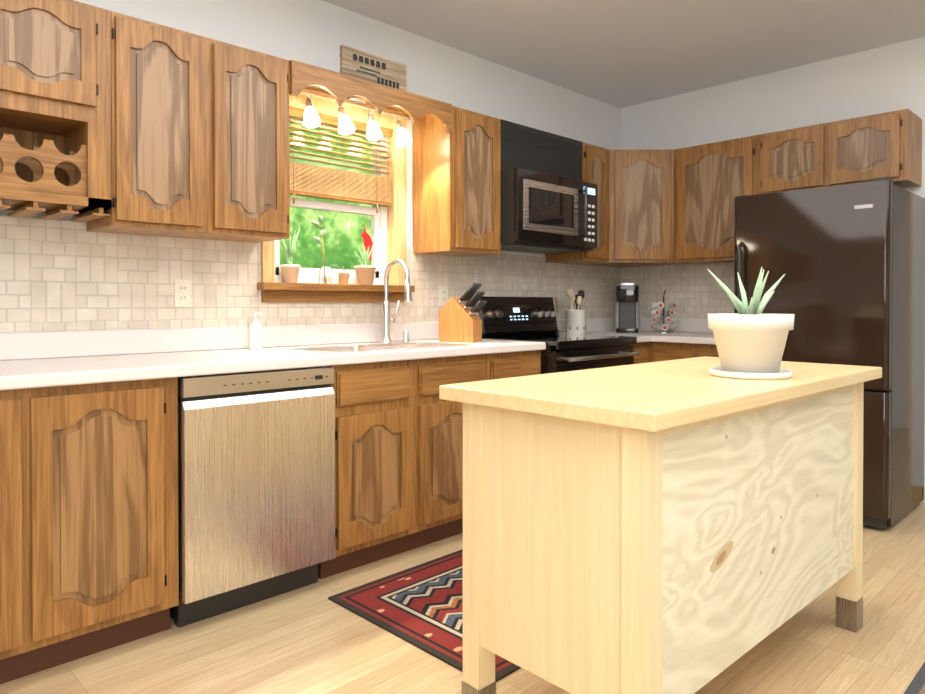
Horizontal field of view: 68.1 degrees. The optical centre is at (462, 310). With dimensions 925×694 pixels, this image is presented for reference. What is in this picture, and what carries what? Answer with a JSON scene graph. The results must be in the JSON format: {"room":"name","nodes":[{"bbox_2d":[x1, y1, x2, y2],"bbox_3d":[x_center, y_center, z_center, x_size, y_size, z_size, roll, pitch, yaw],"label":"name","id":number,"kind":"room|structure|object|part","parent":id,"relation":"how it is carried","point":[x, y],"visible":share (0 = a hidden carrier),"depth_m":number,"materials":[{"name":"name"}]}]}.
{"room":"kitchen","nodes":[
{"label":"kitchen","id":0,"kind":"room"},
{"bbox_2d":[0,0,620,256],"bbox_3d":[-0.419,-0.224,3.759,9.600,2.610,0.160,-1,1,-44],"label":"wall","id":1,"kind":"structure","parent":0,"point":[317,33],"depth_m":3.73,"materials":[{"name":"white paint"}]},
{"bbox_2d":[0,0,111,143],"bbox_3d":[-1.503,-0.852,2.352,0.460,0.404,0.321,-1,1,-44],"label":"upper cabinet","id":2,"kind":"object","parent":1,"relation":"attached to","point":[56,55],"depth_m":2.30,"materials":[{"name":"brown wood"}]},
{"bbox_2d":[80,11,215,238],"bbox_3d":[-1.215,-0.680,2.636,0.342,0.754,0.321,-1,1,-44],"label":"upper cabinet","id":3,"kind":"object","parent":1,"relation":"attached to","point":[114,122],"depth_m":2.51,"materials":[{"name":"brown wood"}]},
{"bbox_2d":[200,39,295,242],"bbox_3d":[-0.963,-0.683,2.882,0.362,0.754,0.321,-1,1,-44],"label":"upper cabinet","id":4,"kind":"object","parent":1,"relation":"attached to","point":[250,88],"depth_m":2.77,"materials":[{"name":"brown wood"}]},
{"bbox_2d":[0,317,614,358],"bbox_3d":[-0.710,0.121,3.337,5.389,0.100,0.019,-1,1,-44],"label":"backsplash","id":5,"kind":"structure","parent":1,"relation":"attached to","point":[48,344],"depth_m":2.88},
{"bbox_2d":[0,216,619,332],"bbox_3d":[-0.718,-0.087,3.350,5.400,0.515,0.010,-1,1,-44],"label":"backsplash","id":6,"kind":"structure","parent":1,"relation":"attached to","point":[57,275],"depth_m":2.89,"materials":[{"name":"tile"}]},
{"bbox_2d":[174,279,190,306],"bbox_3d":[-1.179,-0.073,2.885,0.070,0.115,0.008,-1,1,-44],"label":"outlet","id":7,"kind":"object","parent":6,"relation":"attached to","point":[182,292],"visible":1,"depth_m":2.88,"materials":[{"name":"beige plastic"}]},
{"bbox_2d":[438,286,447,305],"bbox_3d":[-0.110,-0.083,3.930,0.070,0.115,0.008,-1,1,-44],"label":"outlet","id":8,"kind":"object","parent":6,"relation":"attached to","point":[442,295],"visible":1,"depth_m":3.92,"materials":[{"name":"beige plastic"}]},
{"bbox_2d":[257,91,414,301],"bbox_3d":[-0.649,-0.538,3.461,0.890,0.995,0.210,-1,1,-44],"label":"window unit","id":9,"kind":"structure","parent":1,"relation":"in","point":[381,189],"depth_m":3.50,"materials":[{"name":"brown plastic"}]},
{"bbox_2d":[279,225,300,282],"bbox_3d":[-0.824,-0.271,3.272,0.131,0.283,0.096,-1,1,-44],"label":"potted plant","id":10,"kind":"object","parent":9,"relation":"on","point":[290,271],"visible":0.92,"depth_m":3.25,"materials":[{"name":"green plant"}]},
{"bbox_2d":[310,215,332,283],"bbox_3d":[-0.701,-0.301,3.384,0.124,0.341,0.066,-1,1,-44],"label":"potted plant","id":11,"kind":"object","parent":9,"relation":"on","point":[325,275],"visible":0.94,"depth_m":3.38,"materials":[{"name":"clear glass"}]},
{"bbox_3d":[-0.689,-0.551,3.502,0.640,0.770,0.004,-1,1,-44],"label":"glass","id":12,"kind":"part","parent":9,"relation":"part of","materials":[{"name":"clear glass"}]},
{"bbox_2d":[289,106,391,212],"bbox_3d":[-0.646,-0.741,3.456,0.696,0.461,0.060,-1,1,-44],"label":"blind","id":13,"kind":"object","parent":9,"relation":"attached to","point":[306,180],"depth_m":3.47,"materials":[{"name":"brown wood"}]},
{"bbox_2d":[338,266,349,283],"bbox_3d":[-0.606,-0.180,3.492,0.063,0.097,0.063,-1,1,-44],"label":"potted plant","id":14,"kind":"object","parent":9,"relation":"on","point":[343,275],"visible":0.98,"depth_m":3.47,"materials":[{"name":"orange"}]},
{"bbox_2d":[354,245,375,284],"bbox_3d":[-0.506,-0.240,3.562,0.124,0.215,0.116,-1,1,-44],"label":"potted plant","id":15,"kind":"object","parent":9,"relation":"on","point":[365,273],"visible":1,"depth_m":3.53,"materials":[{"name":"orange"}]},
{"bbox_2d":[408,103,507,256],"bbox_3d":[-0.024,-0.692,3.800,0.392,0.754,0.321,-1,1,-44],"label":"upper cabinet","id":16,"kind":"object","parent":1,"relation":"attached to","point":[459,155],"depth_m":3.67,"materials":[{"name":"brown wood"}]},
{"bbox_2d":[300,88,336,127],"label":"spotlight","id":17,"kind":"object","parent":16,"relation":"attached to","point":[312,120],"depth_m":3.18,"materials":[{"name":"silver metal"}]},
{"bbox_2d":[337,97,381,140],"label":"spotlight","id":18,"kind":"object","parent":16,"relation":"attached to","point":[346,126],"depth_m":3.37,"materials":[{"name":"silver metal"}]},
{"bbox_2d":[340,45,405,90],"bbox_3d":[-0.420,-1.140,3.264,0.380,0.150,0.019,-1,1,-44],"label":"sign","id":19,"kind":"object","parent":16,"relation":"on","point":[357,63],"visible":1,"depth_m":3.25,"materials":[{"name":"brown wood"}]},
{"bbox_2d":[508,121,583,181],"bbox_3d":[0.385,-0.934,4.208,0.764,0.277,0.306,-1,1,-44],"label":"upper cabinet","id":20,"kind":"object","parent":1,"relation":"attached to","point":[529,148],"depth_m":4.10,"materials":[{"name":"black wood"}]},
{"bbox_2d":[501,168,596,253],"bbox_3d":[0.445,-0.580,4.150,0.760,0.422,0.476,-1,1,-44],"label":"over-the-range microwave","id":21,"kind":"object","parent":20,"relation":"attached to","point":[543,213],"visible":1,"depth_m":3.94,"materials":[{"name":"black metal"}]},
{"bbox_2d":[545,143,611,264],"bbox_3d":[0.775,-0.699,4.581,0.310,0.754,0.321,-1,1,-44],"label":"upper cabinet","id":22,"kind":"object","parent":1,"relation":"attached to","point":[597,160],"depth_m":4.50,"materials":[{"name":"brown wood"}]},
{"bbox_2d":[580,149,684,266],"bbox_3d":[1.205,-0.702,4.800,0.610,0.754,0.609,-1,1,-44],"label":"upper cabinet","id":23,"kind":"object","parent":1,"relation":"attached to","point":[641,179],"depth_m":4.57,"materials":[{"name":"brown wood"}]},
{"bbox_2d":[0,502,924,693],"bbox_3d":[1.678,1.132,1.627,9.600,0.060,6.160,-1,1,-44],"label":"floor","id":24,"kind":"structure","parent":0,"point":[310,639],"depth_m":2.19,"materials":[{"name":"brown wood"}]},
{"bbox_2d":[0,391,35,683],"bbox_3d":[-1.639,0.661,2.027,0.472,0.875,0.615,-1,1,-44],"label":"base cabinet","id":25,"kind":"object","parent":24,"relation":"on","point":[17,485],"depth_m":1.96,"materials":[{"name":"brown wood"}]},
{"bbox_2d":[32,379,178,672],"bbox_3d":[-1.313,0.658,2.346,0.441,0.875,0.615,-1,1,-44],"label":"base cabinet","id":26,"kind":"object","parent":24,"relation":"on","point":[88,493],"depth_m":2.13,"materials":[{"name":"brown wood"}]},
{"bbox_2d":[0,339,545,390],"bbox_3d":[-1.103,0.199,2.532,3.701,0.040,0.636,-1,1,-44],"label":"countertop","id":27,"kind":"structure","parent":26,"relation":"on","point":[77,370],"depth_m":2.44,"materials":[{"name":"white stone"}]},
{"bbox_2d":[248,313,262,349],"bbox_3d":[-0.907,0.092,2.997,0.061,0.162,0.058,-1,1,-44],"label":"soap dispenser","id":28,"kind":"object","parent":27,"relation":"on","point":[254,335],"visible":1,"depth_m":2.97,"materials":[{"name":"white ceramic"}]},
{"bbox_2d":[284,339,471,354],"bbox_3d":[-0.386,0.268,3.215,0.830,0.198,0.460,-1,1,-44],"label":"sink","id":29,"kind":"object","parent":27,"relation":"in","point":[401,344],"depth_m":3.29,"materials":[{"name":"white ceramic"}]},
{"bbox_2d":[376,259,411,342],"bbox_3d":[-0.293,-0.048,3.508,0.177,0.428,0.225,-1,1,-44],"label":"faucet","id":30,"kind":"object","parent":27,"relation":"on","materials":[{"name":"silver metal"}]},
{"bbox_2d":[439,283,487,342],"bbox_3d":[0.008,0.011,3.627,0.243,0.311,0.110,0,1,26],"label":"knife block","id":31,"kind":"object","parent":27,"relation":"on","point":[460,320],"visible":1,"depth_m":3.59,"materials":[{"name":"brown wood"}]},
{"bbox_2d":[170,366,334,627],"bbox_3d":[-0.927,0.658,2.699,0.590,0.868,0.618,-1,1,-44],"label":"dishwasher","id":32,"kind":"object","parent":24,"relation":"on","point":[256,486],"visible":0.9,"depth_m":2.45,"materials":[{"name":"silver metal"}]},
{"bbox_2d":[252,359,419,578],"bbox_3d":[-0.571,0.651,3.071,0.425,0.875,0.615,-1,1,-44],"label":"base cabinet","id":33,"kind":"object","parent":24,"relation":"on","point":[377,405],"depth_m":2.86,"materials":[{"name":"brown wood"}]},
{"bbox_2d":[328,549,520,681],"bbox_3d":[0.298,1.087,2.803,1.450,0.008,0.830,-1,1,-45],"label":"rug","id":34,"kind":"object","parent":24,"relation":"on","point":[420,606],"visible":0.14,"depth_m":2.51,"materials":[{"name":"red fabric"}]},
{"bbox_2d":[420,355,491,546],"bbox_3d":[-0.253,0.648,3.382,0.465,0.875,0.615,-1,1,-44],"label":"base cabinet","id":35,"kind":"object","parent":24,"relation":"on","point":[441,421],"depth_m":3.12,"materials":[{"name":"brown wood"}]},
{"bbox_2d":[492,351,540,379],"bbox_3d":[0.064,0.645,3.692,0.422,0.875,0.615,-1,1,-44],"label":"base cabinet","id":36,"kind":"object","parent":24,"relation":"on","point":[521,363],"depth_m":3.47,"materials":[{"name":"brown wood"}]},
{"bbox_2d":[467,296,638,373],"bbox_3d":[0.550,0.497,4.047,0.764,1.163,0.722,-1,1,-44],"label":"range","id":37,"kind":"object","parent":24,"relation":"on","point":[534,319],"visible":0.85,"depth_m":4.02,"materials":[{"name":"black metal"}]},
{"bbox_2d":[540,342,651,363],"bbox_3d":[0.868,0.637,4.478,0.284,0.875,0.615,-1,1,-44],"label":"base cabinet","id":38,"kind":"object","parent":24,"relation":"on","point":[645,353],"depth_m":4.30,"materials":[{"name":"brown wood"}]},
{"bbox_2d":[462,382,863,693],"bbox_3d":[0.691,0.667,2.097,1.374,0.862,0.564,-1,1,-43],"label":"kitchen island","id":39,"kind":"object","parent":24,"relation":"on","point":[692,558],"visible":0.92,"depth_m":1.67,"materials":[{"name":"beige wood"}]},
{"bbox_2d":[439,356,881,431],"bbox_3d":[0.691,0.217,2.093,1.460,0.038,0.650,-1,1,-43],"label":"island countertop","id":40,"kind":"structure","parent":39,"relation":"on","point":[656,396],"depth_m":1.74,"materials":[{"name":"beige wood"}]},
{"bbox_2d":[707,267,794,379],"bbox_3d":[0.873,0.034,2.069,0.264,0.326,0.246,-1,1,-44],"label":"planter","id":41,"kind":"object","parent":40,"relation":"on","point":[750,340],"visible":1,"depth_m":1.98,"materials":[{"name":"white ceramic"}]},
{"bbox_2d":[652,347,691,361],"bbox_3d":[1.518,0.637,4.487,0.615,0.875,0.318,-1,1,-44],"label":"base cabinet","id":42,"kind":"object","parent":24,"relation":"on","point":[658,353],"depth_m":4.27,"materials":[{"name":"brown wood"}]},
{"bbox_2d":[560,331,716,346],"bbox_3d":[1.303,0.180,4.487,0.917,0.040,1.204,-1,1,-44],"label":"countertop","id":43,"kind":"structure","parent":42,"relation":"on","point":[645,338],"depth_m":4.32,"materials":[{"name":"white stone"}]},
{"bbox_2d":[565,288,585,333],"bbox_3d":[0.756,0.006,4.561,0.142,0.302,0.137,-1,1,-44],"label":"utensil crock","id":44,"kind":"object","parent":43,"relation":"on","point":[576,321],"visible":0.98,"depth_m":4.51,"materials":[{"name":"white ceramic"}]},
{"bbox_2d":[615,283,639,332],"bbox_3d":[1.167,-0.018,4.834,0.170,0.345,0.225,0,1,16],"label":"coffee maker","id":45,"kind":"object","parent":43,"relation":"on","point":[627,307],"visible":1,"depth_m":4.79,"materials":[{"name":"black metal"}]},
{"bbox_2d":[651,290,675,332],"bbox_3d":[1.388,0.007,4.716,0.169,0.298,0.169,-1,1,-44],"label":"carousel","id":46,"kind":"object","parent":43,"relation":"on","point":[663,312],"visible":1,"depth_m":4.68,"materials":[{"name":"silver metal"}]},
{"bbox_2d":[692,347,718,357],"bbox_3d":[1.729,0.639,4.271,0.615,0.875,0.287,-1,1,-44],"label":"base cabinet","id":47,"kind":"object","parent":24,"relation":"on","point":[696,351],"depth_m":4.11,"materials":[{"name":"brown wood"}]},
{"bbox_2d":[734,177,924,528],"bbox_3d":[2.028,0.217,3.799,0.791,1.728,0.760,-1,1,-44],"label":"refrigerator","id":48,"kind":"object","parent":24,"relation":"on","point":[848,260],"visible":0.5,"depth_m":3.47,"materials":[{"name":"black metal"}]},
{"bbox_2d":[903,662,924,693],"bbox_3d":[1.835,1.100,1.466,2.600,0.008,1.500,-1,1,-44],"label":"rug","id":49,"kind":"object","parent":24,"relation":"on","point":[916,685],"visible":1,"depth_m":1.99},
{"bbox_2d":[322,0,924,107],"bbox_3d":[1.678,-1.537,1.600,9.600,0.060,6.160,-1,1,-44],"label":"ceiling","id":50,"kind":"structure","parent":0,"point":[622,53],"depth_m":3.79,"materials":[{"name":"grey paint"}]},
{"bbox_2d":[621,37,924,502],"bbox_3d":[1.969,-0.232,4.548,0.120,2.610,2.050,-1,1,-44],"label":"wall","id":51,"kind":"structure","parent":0,"point":[885,79],"depth_m":4.33,"materials":[{"name":"white paint"}]},
{"bbox_2d":[640,319,712,330],"bbox_3d":[1.628,0.107,4.786,0.019,0.100,1.178,-1,1,-44],"label":"backsplash","id":52,"kind":"structure","parent":51,"relation":"attached to","point":[645,324],"depth_m":4.84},
{"bbox_2d":[620,262,734,317],"bbox_3d":[1.637,-0.101,4.797,0.010,0.515,1.200,-1,1,-44],"label":"backsplash","id":53,"kind":"structure","parent":51,"relation":"attached to","point":[695,292],"depth_m":4.85,"materials":[{"name":"tile"}]},
{"bbox_2d":[672,135,759,263],"bbox_3d":[1.718,-0.698,4.482,0.321,0.754,0.558,-1,1,-44],"label":"upper cabinet","id":54,"kind":"object","parent":51,"relation":"attached to","point":[707,179],"depth_m":4.39,"materials":[{"name":"brown wood"}]},
{"bbox_2d":[760,123,823,193],"bbox_3d":[2.049,-0.885,4.141,0.321,0.375,0.386,-1,1,-44],"label":"upper cabinet","id":55,"kind":"object","parent":51,"relation":"attached to","point":[791,159],"depth_m":4.03,"materials":[{"name":"brown wood"}]},
{"bbox_2d":[824,109,921,187],"bbox_3d":[2.322,-0.882,3.862,0.321,0.375,0.395,-1,1,-44],"label":"upper cabinet","id":56,"kind":"object","parent":51,"relation":"attached to","point":[888,144],"depth_m":3.74,"materials":[{"name":"brown wood"}]},
{"label":"outside","id":57,"kind":"structure","parent":0,"visible":0},
{"bbox_2d":[279,123,371,269],"bbox_3d":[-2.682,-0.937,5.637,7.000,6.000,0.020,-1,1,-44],"label":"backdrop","id":58,"kind":"structure","parent":57,"point":[329,247],"depth_m":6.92,"materials":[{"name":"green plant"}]}
]}

